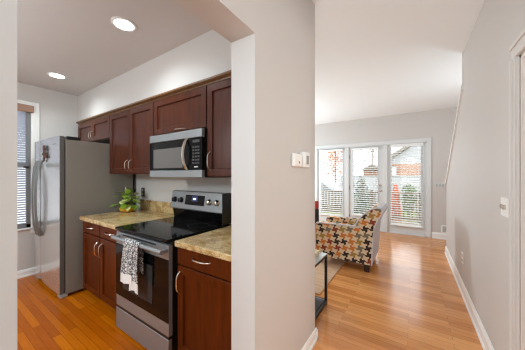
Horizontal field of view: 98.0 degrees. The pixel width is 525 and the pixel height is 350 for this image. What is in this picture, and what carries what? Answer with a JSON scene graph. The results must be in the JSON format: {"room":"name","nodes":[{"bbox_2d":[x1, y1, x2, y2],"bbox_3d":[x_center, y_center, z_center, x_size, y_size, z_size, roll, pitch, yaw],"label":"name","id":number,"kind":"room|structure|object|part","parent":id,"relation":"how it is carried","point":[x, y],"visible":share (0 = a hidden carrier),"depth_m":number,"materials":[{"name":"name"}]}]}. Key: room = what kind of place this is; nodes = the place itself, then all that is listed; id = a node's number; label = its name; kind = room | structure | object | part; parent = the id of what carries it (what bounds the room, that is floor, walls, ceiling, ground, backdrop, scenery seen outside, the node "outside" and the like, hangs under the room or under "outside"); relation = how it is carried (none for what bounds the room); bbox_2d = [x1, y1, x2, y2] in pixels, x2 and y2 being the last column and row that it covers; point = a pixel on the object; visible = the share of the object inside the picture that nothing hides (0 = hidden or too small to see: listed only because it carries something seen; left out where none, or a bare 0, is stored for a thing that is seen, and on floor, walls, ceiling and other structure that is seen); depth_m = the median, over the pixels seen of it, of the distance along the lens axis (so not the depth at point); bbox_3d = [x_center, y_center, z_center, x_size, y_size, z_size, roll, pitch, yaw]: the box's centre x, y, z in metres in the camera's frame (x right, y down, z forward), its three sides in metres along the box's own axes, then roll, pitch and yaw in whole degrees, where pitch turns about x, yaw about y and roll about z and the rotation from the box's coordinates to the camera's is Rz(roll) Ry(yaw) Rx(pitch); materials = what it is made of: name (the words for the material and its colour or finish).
{"room":"home hallway","nodes":[
{"label":"home hallway","id":0,"kind":"room"},
{"bbox_2d":[17,82,77,270],"bbox_3d":[-3.748,0.070,2.427,0.130,2.620,3.510,0,0,34],"label":"wall","id":1,"kind":"structure","parent":0,"point":[58,110],"depth_m":3.28,"materials":[{"name":"grey paint"}]},
{"bbox_2d":[17,267,34,278],"bbox_3d":[-3.688,1.330,2.381,0.022,0.100,3.500,0,0,34],"label":"baseboard","id":2,"kind":"structure","parent":1,"relation":"attached to","point":[30,271],"depth_m":3.09,"materials":[{"name":"white paint"}]},
{"bbox_2d":[17,99,39,232],"bbox_3d":[-3.483,-0.100,2.792,0.132,1.640,0.912,0,0,34],"label":"window","id":3,"kind":"structure","parent":1,"relation":"in","point":[27,165],"depth_m":3.13,"materials":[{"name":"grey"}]},
{"bbox_2d":[17,103,33,224],"bbox_3d":[-3.462,-0.121,2.779,0.142,1.658,0.952,0,0,34],"label":"window blind","id":4,"kind":"object","parent":3,"relation":"attached to","point":[22,109],"visible":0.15,"depth_m":3.12,"materials":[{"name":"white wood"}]},
{"bbox_2d":[17,0,211,95],"bbox_3d":[-2.269,-1.290,1.466,3.698,0.100,3.740,0,0,34],"label":"ceiling","id":5,"kind":"structure","parent":0,"point":[78,40],"depth_m":2.07,"materials":[{"name":"grey paint"}]},
{"bbox_2d":[47,72,66,78],"bbox_3d":[-2.558,-1.236,2.838,0.184,0.008,0.184,0,0,34],"label":"recessed light","id":6,"kind":"object","parent":5,"relation":"in","point":[52,74],"visible":1,"depth_m":2.83,"materials":[{"name":"white plastic"}]},
{"bbox_2d":[111,17,136,31],"bbox_3d":[-1.139,-1.236,1.875,0.184,0.008,0.184,0,0,34],"label":"recessed light","id":7,"kind":"object","parent":5,"relation":"in","point":[121,23],"visible":1,"depth_m":1.87,"materials":[{"name":"white plastic"}]},
{"bbox_2d":[78,29,230,120],"bbox_3d":[-1.336,-1.023,2.740,3.548,0.434,0.325,0,0,34],"label":"wall","id":8,"kind":"structure","parent":0,"point":[208,54],"depth_m":2.32,"materials":[{"name":"grey paint"}]},
{"bbox_2d":[0,0,314,349],"bbox_3d":[-0.797,-0.022,0.192,0.162,2.805,4.240,0,0,34],"label":"wall partition","id":9,"kind":"structure","parent":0,"point":[272,41],"depth_m":1.27,"materials":[{"name":"grey paint"}]},
{"bbox_2d":[291,153,301,166],"bbox_3d":[0.241,-0.102,1.585,0.030,0.091,0.140,0,0,34],"label":"door chime","id":10,"kind":"object","parent":9,"relation":"attached to","point":[296,159],"visible":1,"depth_m":1.55,"materials":[{"name":"white plastic"}]},
{"bbox_2d":[300,152,309,167],"bbox_3d":[0.315,-0.113,1.688,0.041,0.113,0.102,0,0,34],"label":"thermostat","id":11,"kind":"object","parent":9,"relation":"attached to","point":[305,155],"visible":0.94,"depth_m":1.65,"materials":[{"name":"white plastic"}]},
{"bbox_2d":[133,174,230,223],"bbox_3d":[-1.273,-0.022,2.971,3.698,2.805,0.130,0,0,34],"label":"wall","id":12,"kind":"structure","parent":0,"point":[161,189],"depth_m":2.81,"materials":[{"name":"grey paint"}]},
{"bbox_2d":[78,116,109,143],"bbox_3d":[-2.274,-0.614,3.309,1.033,0.297,0.410,0,0,34],"label":"upper cabinet","id":13,"kind":"object","parent":12,"relation":"attached to","point":[98,131],"visible":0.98,"depth_m":3.12,"materials":[{"name":"brown wood"}]},
{"bbox_3d":[-2.576,-0.612,3.318,0.510,0.277,0.020,0,0,33],"label":"door","id":14,"kind":"part","parent":13,"relation":"part of","materials":[{"name":"brown wood"}]},
{"bbox_3d":[-2.147,-0.612,3.034,0.510,0.277,0.020,0,0,33],"label":"door","id":15,"kind":"part","parent":13,"relation":"part of","materials":[{"name":"brown wood"}]},
{"bbox_2d":[76,70,230,124],"bbox_3d":[-1.296,-0.783,2.675,3.409,0.042,0.389,0,0,34],"label":"crown molding","id":16,"kind":"structure","parent":13,"relation":"attached to","point":[225,75],"depth_m":2.22,"materials":[{"name":"brown wood"}]},
{"bbox_2d":[110,102,153,173],"bbox_3d":[-1.437,-0.386,2.755,0.971,0.752,0.410,0,0,34],"label":"upper cabinet","id":17,"kind":"object","parent":12,"relation":"attached to","point":[131,130],"visible":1,"depth_m":2.58,"materials":[{"name":"brown wood"}]},
{"bbox_3d":[-1.724,-0.383,2.754,0.485,0.734,0.020,0,0,33],"label":"door","id":18,"kind":"part","parent":17,"relation":"part of","materials":[{"name":"brown wood"}]},
{"bbox_3d":[-1.320,-0.383,2.487,0.473,0.734,0.020,0,0,33],"label":"door","id":19,"kind":"part","parent":17,"relation":"part of","materials":[{"name":"brown wood"}]},
{"bbox_2d":[141,188,144,196],"bbox_3d":[-1.644,0.235,3.132,0.076,0.120,0.010,0,0,34],"label":"wall outlet","id":20,"kind":"object","parent":12,"relation":"attached to","point":[142,189],"visible":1,"depth_m":3.12,"materials":[{"name":"black plastic"}]},
{"bbox_2d":[140,199,173,213],"bbox_3d":[-1.301,0.402,2.898,0.901,0.129,0.022,0,0,33],"label":"backsplash","id":21,"kind":"structure","parent":12,"relation":"attached to","point":[159,206],"depth_m":2.92,"materials":[{"name":"stone"}]},
{"bbox_2d":[154,86,206,135],"bbox_3d":[-0.704,-0.580,2.270,0.783,0.364,0.410,0,0,34],"label":"upper cabinet","id":22,"kind":"object","parent":12,"relation":"attached to","point":[185,111],"visible":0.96,"depth_m":2.10,"materials":[{"name":"brown wood"}]},
{"bbox_2d":[150,128,215,177],"bbox_3d":[-0.716,-0.186,2.241,0.770,0.416,0.469,0,0,34],"label":"microwave","id":23,"kind":"object","parent":22,"relation":"attached to","point":[182,153],"visible":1,"depth_m":2.03,"materials":[{"name":"silver plastic"}]},
{"bbox_3d":[-0.874,-0.180,2.148,0.606,0.272,0.038,0,0,33],"label":"door","id":24,"kind":"part","parent":23,"relation":"part of","materials":[{"name":"black glass"}]},
{"bbox_3d":[-0.672,-0.181,1.965,0.026,0.272,0.057,0,0,33],"label":"handle","id":25,"kind":"part","parent":23,"relation":"part of","materials":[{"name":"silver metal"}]},
{"bbox_2d":[207,78,230,176],"bbox_3d":[-0.129,-0.373,1.889,0.592,0.777,0.410,0,0,34],"label":"upper cabinet","id":26,"kind":"object","parent":12,"relation":"attached to","point":[218,93],"visible":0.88,"depth_m":1.85,"materials":[{"name":"brown wood"}]},
{"bbox_2d":[17,232,482,349],"bbox_3d":[-0.084,1.430,2.454,6.250,0.100,8.800,0,0,34],"label":"floor","id":27,"kind":"structure","parent":0,"point":[410,297],"depth_m":2.31,"materials":[{"name":"brown wood"}]},
{"bbox_2d":[31,136,132,298],"bbox_3d":[-2.452,0.469,3.091,0.978,1.822,0.872,0,0,34],"label":"refrigerator","id":28,"kind":"object","parent":27,"relation":"on","point":[75,180],"visible":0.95,"depth_m":2.68,"materials":[{"name":"silver metal"}]},
{"bbox_3d":[-2.896,0.295,2.908,0.056,0.940,0.076,0,0,33],"label":"handle","id":29,"kind":"part","parent":28,"relation":"part of","materials":[{"name":"silver metal"}]},
{"bbox_3d":[-2.805,0.295,2.847,0.056,0.940,0.076,0,0,33],"label":"handle","id":30,"kind":"part","parent":28,"relation":"part of","materials":[{"name":"silver metal"}]},
{"bbox_3d":[-2.937,0.446,2.998,0.272,1.759,0.053,0,0,33],"label":"door","id":31,"kind":"part","parent":28,"relation":"part of","materials":[{"name":"silver metal"}]},
{"bbox_2d":[42,145,46,161],"bbox_3d":[-2.608,-0.258,2.729,0.163,0.204,0.020,0,0,34],"label":"magnet","id":32,"kind":"object","parent":28,"relation":"attached to","point":[44,153],"visible":1,"depth_m":2.72,"materials":[{"name":"brown metal"}]},
{"bbox_3d":[-2.527,0.446,2.726,0.700,1.759,0.053,0,0,33],"label":"door","id":33,"kind":"part","parent":28,"relation":"part of","materials":[{"name":"silver metal"}]},
{"bbox_2d":[83,221,119,308],"bbox_3d":[-1.493,0.944,2.609,0.894,0.873,0.714,0,0,34],"label":"base cabinet","id":34,"kind":"object","parent":27,"relation":"on","point":[99,250],"visible":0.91,"depth_m":2.33,"materials":[{"name":"brown wood"}]},
{"bbox_3d":[-1.851,0.576,2.472,0.435,0.124,0.020,0,0,33],"label":"drawer","id":35,"kind":"part","parent":34,"relation":"part of","materials":[{"name":"brown wood"}]},
{"bbox_3d":[-1.851,0.958,2.472,0.435,0.620,0.020,0,0,33],"label":"door","id":36,"kind":"part","parent":34,"relation":"part of","materials":[{"name":"brown wood"}]},
{"bbox_3d":[-1.479,0.958,2.226,0.437,0.620,0.020,0,0,33],"label":"door","id":37,"kind":"part","parent":34,"relation":"part of","materials":[{"name":"brown wood"}]},
{"bbox_3d":[-1.479,0.576,2.226,0.437,0.124,0.020,0,0,33],"label":"drawer","id":38,"kind":"part","parent":34,"relation":"part of","materials":[{"name":"brown wood"}]},
{"bbox_2d":[80,199,173,230],"bbox_3d":[-1.490,0.422,2.612,0.901,0.170,0.708,0,0,34],"label":"countertop","id":39,"kind":"structure","parent":34,"relation":"on","point":[149,210],"depth_m":2.62,"materials":[{"name":"stone"}]},
{"bbox_2d":[109,187,141,211],"bbox_3d":[-1.718,0.308,2.889,0.338,0.316,0.418,0,0,-18],"label":"potted plant","id":40,"kind":"object","parent":39,"relation":"on","point":[125,207],"visible":1,"depth_m":2.85,"materials":[{"name":"green plant"}]},
{"bbox_2d":[118,207,136,211],"bbox_3d":[-1.711,0.436,2.901,0.210,0.060,0.210,0,0,33],"label":"bowl","id":41,"kind":"object","parent":39,"relation":"on","point":[123,209],"depth_m":2.82,"materials":[{"name":"orange ceramic"}]},
{"bbox_2d":[111,190,230,349],"bbox_3d":[-0.816,0.774,2.100,0.777,1.212,0.759,0,0,34],"label":"stove","id":42,"kind":"object","parent":27,"relation":"on","point":[149,317],"visible":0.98,"depth_m":1.83,"materials":[{"name":"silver metal"}]},
{"bbox_2d":[120,238,143,294],"bbox_3d":[-1.030,0.709,1.802,0.243,0.392,0.064,0,0,34],"label":"dish towel","id":43,"kind":"object","parent":42,"relation":"hanging from","point":[132,256],"visible":0.99,"depth_m":1.77,"materials":[{"name":"grey fabric"}]},
{"bbox_3d":[-0.996,0.542,1.803,0.726,0.031,0.066,0,0,33],"label":"handle","id":44,"kind":"part","parent":42,"relation":"part of","materials":[{"name":"silver metal"}]},
{"bbox_3d":[-0.991,0.835,1.836,0.774,0.454,0.006,0,0,33],"label":"door glass","id":45,"kind":"part","parent":42,"relation":"part of","materials":[{"name":"black glass"}]},
{"bbox_3d":[-0.984,1.269,1.848,0.774,0.178,0.030,0,0,33],"label":"storage drawer","id":46,"kind":"part","parent":42,"relation":"part of","materials":[{"name":"silver metal"}]},
{"bbox_3d":[-0.982,0.832,1.850,0.774,0.653,0.032,0,0,33],"label":"oven door","id":47,"kind":"part","parent":42,"relation":"part of","materials":[{"name":"silver metal"}]},
{"bbox_2d":[115,217,228,242],"bbox_3d":[-0.819,0.474,2.097,0.776,0.025,0.647,0,0,33],"label":"cooktop","id":48,"kind":"object","parent":42,"relation":"in","point":[170,229],"depth_m":1.98,"materials":[{"name":"black glass"}]},
{"bbox_3d":[-0.654,0.264,2.344,0.764,0.192,0.133,0,0,33],"label":"control panel","id":49,"kind":"part","parent":42,"relation":"part of","materials":[{"name":"silver metal"}]},
{"bbox_3d":[-0.436,0.262,2.113,0.060,0.060,0.040,0,0,33],"label":"knob","id":50,"kind":"part","parent":42,"relation":"part of","materials":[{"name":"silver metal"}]},
{"bbox_2d":[175,247,230,349],"bbox_3d":[-0.205,0.944,1.756,0.570,0.873,0.714,0,0,34],"label":"base cabinet","id":51,"kind":"object","parent":27,"relation":"on","point":[204,281],"visible":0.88,"depth_m":1.50,"materials":[{"name":"brown wood"}]},
{"bbox_3d":[-0.598,0.765,1.611,0.013,0.163,0.038,0,0,33],"label":"handle","id":52,"kind":"part","parent":51,"relation":"part of","materials":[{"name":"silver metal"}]},
{"bbox_3d":[-0.414,0.565,1.490,0.178,0.013,0.038,0,0,33],"label":"handle","id":53,"kind":"part","parent":51,"relation":"part of","materials":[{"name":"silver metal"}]},
{"bbox_2d":[175,226,230,261],"bbox_3d":[-0.196,0.422,1.756,0.559,0.170,0.708,0,0,34],"label":"countertop","id":54,"kind":"structure","parent":51,"relation":"on","point":[216,243],"depth_m":1.56,"materials":[{"name":"stone"}]},
{"bbox_3d":[-0.376,0.576,1.496,0.554,0.124,0.020,0,0,33],"label":"drawer","id":55,"kind":"part","parent":51,"relation":"part of","materials":[{"name":"brown wood"}]},
{"bbox_2d":[301,328,317,349],"bbox_3d":[-0.328,1.335,1.921,1.332,0.090,0.882,0,0,34],"label":"baseboard","id":56,"kind":"structure","parent":27,"relation":"on","point":[313,338],"depth_m":1.82,"materials":[{"name":"white paint"}]},
{"bbox_2d":[315,252,326,320],"bbox_3d":[0.059,1.109,2.550,1.183,0.543,0.517,0,0,34],"label":"console table","id":57,"kind":"object","parent":27,"relation":"on","point":[320,303],"visible":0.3,"depth_m":2.38,"materials":[{"name":"black metal"}]},
{"bbox_2d":[315,297,323,311],"bbox_3d":[0.059,1.326,2.550,1.143,0.008,0.477,0,0,33],"label":"shelf","id":58,"kind":"object","parent":57,"relation":"attached to","point":[319,302],"depth_m":2.34,"materials":[{"name":"grey glass"}]},
{"bbox_3d":[0.059,0.858,2.550,1.183,0.022,0.517,0,0,33],"label":"frame","id":59,"kind":"part","parent":57,"relation":"part of","materials":[{"name":"black metal"}]},
{"bbox_3d":[0.059,0.842,2.550,1.183,0.010,0.517,0,0,33],"label":"glass","id":60,"kind":"part","parent":57,"relation":"part of","materials":[{"name":"white"}]},
{"bbox_3d":[0.059,1.349,2.550,1.183,0.038,0.517,0,0,33],"label":"frame","id":61,"kind":"part","parent":57,"relation":"part of","materials":[{"name":"black metal"}]},
{"bbox_3d":[0.678,1.113,2.436,0.024,0.533,0.024,0,0,33],"label":"leg","id":62,"kind":"part","parent":57,"relation":"part of","materials":[{"name":"black metal"}]},
{"bbox_2d":[315,257,345,294],"bbox_3d":[0.582,1.375,4.322,2.000,0.010,2.750,0,0,34],"label":"area rug","id":63,"kind":"object","parent":27,"relation":"on","point":[333,265],"visible":0.18,"depth_m":3.24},
{"bbox_2d":[315,201,318,222],"bbox_3d":[1.221,0.982,5.188,0.130,0.774,0.130,0,0,34],"label":"floor vase","id":64,"kind":"object","parent":63,"relation":"on","point":[316,202],"visible":0.54,"depth_m":5.13,"materials":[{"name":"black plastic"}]},
{"bbox_2d":[315,202,387,272],"bbox_3d":[1.431,0.912,3.672,0.994,0.936,0.722,0,0,34],"label":"armchair","id":65,"kind":"object","parent":27,"relation":"on","point":[352,239],"visible":0.94,"depth_m":3.37,"materials":[{"name":"fabric"}]},
{"bbox_3d":[1.540,1.008,3.939,0.840,0.525,0.130,0,0,33],"label":"arm","id":66,"kind":"part","parent":65,"relation":"part of","materials":[{"name":"fabric"}]},
{"bbox_3d":[1.226,1.008,3.464,0.840,0.525,0.130,0,0,33],"label":"arm","id":67,"kind":"part","parent":65,"relation":"part of","materials":[{"name":"fabric"}]},
{"bbox_3d":[1.497,1.323,3.267,0.084,0.115,0.084,0,0,33],"label":"leg","id":68,"kind":"part","parent":65,"relation":"part of","materials":[{"name":"brown wood"}]},
{"bbox_3d":[1.673,0.863,3.510,0.395,0.815,0.692,0,0,33],"label":"backrest","id":69,"kind":"part","parent":65,"relation":"part of","materials":[{"name":"fabric"}]},
{"bbox_3d":[1.779,0.852,3.439,0.158,0.816,0.670,0,0,33],"label":"panel","id":70,"kind":"part","parent":65,"relation":"part of","materials":[{"name":"grey fabric"}]},
{"bbox_2d":[315,107,456,237],"bbox_3d":[2.289,-0.022,6.040,6.250,2.805,0.140,0,0,34],"label":"wall","id":71,"kind":"structure","parent":0,"point":[437,125],"depth_m":5.13,"materials":[{"name":"grey paint"}]},
{"bbox_2d":[318,148,344,220],"bbox_3d":[1.903,0.320,6.268,0.745,2.066,0.055,0,0,34],"label":"window","id":72,"kind":"structure","parent":71,"relation":"in","point":[321,217],"depth_m":6.39,"materials":[{"name":"white paint"}]},
{"bbox_2d":[319,149,342,215],"bbox_3d":[1.870,0.210,6.222,0.640,1.800,0.053,0,0,34],"label":"window blind","id":73,"kind":"object","parent":72,"relation":"attached to","point":[322,151],"visible":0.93,"depth_m":6.20,"materials":[{"name":"white plastic"}]},
{"bbox_3d":[1.856,0.230,6.202,0.463,1.740,0.003,0,0,33],"label":"cord","id":74,"kind":"part","parent":73,"relation":"part of","materials":[{"name":"white fabric"}]},
{"bbox_2d":[349,146,382,229],"bbox_3d":[2.600,0.320,5.771,0.815,2.066,0.115,0,0,34],"label":"door","id":75,"kind":"structure","parent":71,"relation":"in","point":[380,148],"depth_m":5.77,"materials":[{"name":"white paint"}]},
{"bbox_2d":[352,147,377,215],"bbox_3d":[2.583,0.177,5.750,0.610,1.725,0.053,0,0,34],"label":"window blind","id":76,"kind":"object","parent":75,"relation":"attached to","point":[369,148],"visible":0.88,"depth_m":5.76,"materials":[{"name":"white plastic"}]},
{"bbox_2d":[315,138,430,237],"bbox_3d":[2.625,0.280,5.804,2.680,2.200,0.162,0,0,34],"label":"trim","id":77,"kind":"structure","parent":71,"relation":"attached to","point":[427,141],"depth_m":5.49,"materials":[{"name":"white paint"}]},
{"bbox_2d":[388,143,424,234],"bbox_3d":[3.341,0.320,5.317,0.742,2.066,0.055,0,0,34],"label":"window","id":78,"kind":"structure","parent":71,"relation":"in","point":[410,230],"depth_m":5.29,"materials":[{"name":"white paint"}]},
{"bbox_2d":[390,143,422,227],"bbox_3d":[3.319,0.235,5.258,0.640,1.910,0.053,0,0,34],"label":"window blind","id":79,"kind":"object","parent":78,"relation":"attached to","point":[409,144],"visible":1,"depth_m":5.24,"materials":[{"name":"white plastic"}]},
{"bbox_3d":[3.318,1.179,5.257,0.640,0.022,0.038,0,0,33],"label":"rail","id":80,"kind":"part","parent":79,"relation":"part of","materials":[{"name":"white"}]},
{"bbox_3d":[3.305,0.265,5.238,0.463,1.830,0.003,0,0,33],"label":"cord","id":81,"kind":"part","parent":79,"relation":"part of","materials":[{"name":"white plastic"}]},
{"bbox_2d":[432,232,445,239],"bbox_3d":[2.202,1.315,5.999,6.150,0.130,0.024,0,0,34],"label":"baseboard","id":82,"kind":"structure","parent":71,"relation":"attached to","point":[435,235],"depth_m":4.93,"materials":[{"name":"white paint"}]},
{"bbox_2d":[435,183,444,187],"bbox_3d":[3.831,0.223,4.928,0.180,0.115,0.012,0,0,34],"label":"light switch","id":83,"kind":"object","parent":71,"relation":"attached to","point":[437,185],"visible":0.98,"depth_m":4.92,"materials":[{"name":"grey plastic"}]},
{"bbox_2d":[441,225,445,232],"bbox_3d":[3.976,1.160,4.830,0.300,0.160,0.016,0,0,34],"label":"wall outlet","id":84,"kind":"object","parent":71,"relation":"in","point":[443,227],"visible":0.38,"depth_m":4.88,"materials":[{"name":"white plastic"}]},
{"bbox_2d":[312,0,483,124],"bbox_3d":[-0.084,-1.475,2.454,6.250,0.100,8.800,0,0,34],"label":"ceiling","id":85,"kind":"structure","parent":0,"point":[374,58],"depth_m":2.72,"materials":[{"name":"white paint"}]},
{"bbox_2d":[446,0,524,349],"bbox_3d":[1.209,-0.022,0.843,0.118,2.805,7.540,0,0,34],"label":"wall","id":86,"kind":"structure","parent":0,"point":[478,176],"depth_m":1.84,"materials":[{"name":"grey paint"}]},
{"bbox_2d":[445,53,462,183],"bbox_3d":[2.844,-0.630,3.313,0.158,1.590,1.665,0,0,34],"label":"trim","id":87,"kind":"structure","parent":86,"relation":"attached to","point":[461,88],"depth_m":3.02,"materials":[{"name":"white paint"}]},
{"bbox_2d":[444,246,493,349],"bbox_3d":[2.335,1.315,2.673,0.024,0.130,3.284,0,0,34],"label":"baseboard","id":88,"kind":"structure","parent":86,"relation":"attached to","point":[486,344],"depth_m":2.21,"materials":[{"name":"white paint"}]},
{"bbox_2d":[499,197,508,217],"bbox_3d":[1.517,0.202,1.436,0.022,0.120,0.140,0,0,34],"label":"light switch","id":89,"kind":"object","parent":86,"relation":"attached to","point":[504,206],"visible":0.95,"depth_m":1.41,"materials":[{"name":"white plastic"}]},
{"bbox_2d":[509,28,524,349],"bbox_3d":[1.208,0.326,0.865,0.144,2.108,0.976,0,0,34],"label":"doorway","id":90,"kind":"structure","parent":86,"relation":"in","point":[517,63],"depth_m":1.24,"materials":[{"name":"grey paint"}]},
{"label":"outside","id":91,"kind":"structure","parent":0,"visible":0},
{"bbox_2d":[323,204,417,221],"bbox_3d":[9.461,1.830,21.541,24.000,0.200,33.630,0,0,34],"label":"lawn","id":92,"kind":"structure","parent":91,"point":[324,204],"depth_m":10.25,"materials":[{"name":"green"}]},
{"bbox_2d":[323,151,341,181],"bbox_3d":[4.598,-0.446,14.464,1.569,4.352,1.533,0,0,34],"label":"autumn tree","id":93,"kind":"object","parent":92,"relation":"on","point":[333,152],"visible":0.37,"depth_m":14.37,"materials":[{"name":"brown plant"}]},
{"bbox_2d":[323,181,364,209],"bbox_3d":[3.276,1.005,12.468,4.100,1.450,1.430,0,0,34],"label":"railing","id":94,"kind":"object","parent":92,"relation":"on","point":[324,187],"visible":0.02,"depth_m":11.63,"materials":[{"name":"grey paint"}]},
{"bbox_2d":[354,176,369,213],"bbox_3d":[4.049,0.804,9.309,1.257,1.855,1.242,0,0,34],"label":"evergreen tree","id":95,"kind":"object","parent":92,"relation":"on","point":[365,191],"visible":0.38,"depth_m":9.21,"materials":[{"name":"green plant"}]},
{"bbox_2d":[363,164,377,174],"bbox_3d":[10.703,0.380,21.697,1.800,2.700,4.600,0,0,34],"label":"brick house","id":96,"kind":"structure","parent":92,"relation":"on","point":[370,164],"depth_m":19.95,"materials":[{"name":"brown"}]},
{"bbox_2d":[354,149,394,174],"bbox_3d":[6.714,-0.868,14.017,3.023,5.196,2.976,0,0,34],"label":"bare tree","id":97,"kind":"object","parent":92,"relation":"on","point":[372,150],"visible":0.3,"depth_m":13.96,"materials":[{"name":"brown plant"}]},
{"bbox_2d":[339,175,420,210],"bbox_3d":[6.742,0.845,11.127,5.880,1.770,0.140,0,0,34],"label":"fence","id":98,"kind":"object","parent":92,"relation":"on","point":[356,177],"visible":0.18,"depth_m":11.29,"materials":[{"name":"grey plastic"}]},
{"bbox_3d":[6.750,0.050,11.122,5.820,0.060,0.100,0,0,33],"label":"cap rail","id":99,"kind":"part","parent":98,"relation":"part of","materials":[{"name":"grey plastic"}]},
{"bbox_2d":[392,183,400,220],"bbox_3d":[4.393,1.005,7.525,0.440,1.450,0.440,0,0,34],"label":"patio umbrella","id":100,"kind":"object","parent":92,"relation":"on","point":[396,186],"visible":0.3,"depth_m":7.45,"materials":[{"name":"red fabric"}]},
{"bbox_2d":[377,146,420,174],"bbox_3d":[12.434,-0.745,16.294,6.950,4.950,5.500,0,0,34],"label":"brick house","id":101,"kind":"structure","parent":92,"relation":"on","point":[403,149],"depth_m":15.18,"materials":[{"name":"brown"}]},
{"bbox_2d":[400,183,416,221],"bbox_3d":[5.026,0.995,7.827,0.532,1.471,0.513,0,0,34],"label":"bush","id":102,"kind":"object","parent":92,"relation":"on","point":[409,191],"visible":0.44,"depth_m":7.77,"materials":[{"name":"green plant"}]},
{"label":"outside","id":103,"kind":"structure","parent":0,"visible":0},
{"bbox_2d":[328,214,420,226],"bbox_3d":[3.018,1.442,6.825,6.500,0.035,1.875,0,0,34],"label":"deck","id":104,"kind":"object","parent":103,"point":[328,214],"depth_m":6.84,"materials":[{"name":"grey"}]},
{"bbox_2d":[323,190,341,213],"bbox_3d":[2.128,0.958,8.425,1.850,0.935,0.120,0,0,34],"label":"deck railing","id":105,"kind":"object","parent":104,"relation":"on","point":[323,190],"visible":0.22,"depth_m":8.15,"materials":[{"name":"brown"}]},
{"bbox_2d":[370,190,420,222],"bbox_3d":[4.126,0.958,7.103,1.400,0.935,0.120,0,0,34],"label":"deck railing","id":106,"kind":"object","parent":104,"relation":"on","point":[374,200],"visible":0.27,"depth_m":6.96,"materials":[{"name":"brown"}]},
{"bbox_3d":[3.584,0.958,7.462,0.090,0.935,0.090,0,0,33],"label":"post","id":107,"kind":"part","parent":106,"relation":"part of","materials":[{"name":"brown"}]},
{"bbox_3d":[4.126,1.310,7.103,1.400,0.080,0.040,0,0,33],"label":"rail","id":108,"kind":"part","parent":106,"relation":"part of","materials":[{"name":"brown"}]},
{"bbox_3d":[4.668,0.958,6.744,0.090,0.935,0.090,0,0,33],"label":"post","id":109,"kind":"part","parent":106,"relation":"part of","materials":[{"name":"brown"}]}
]}

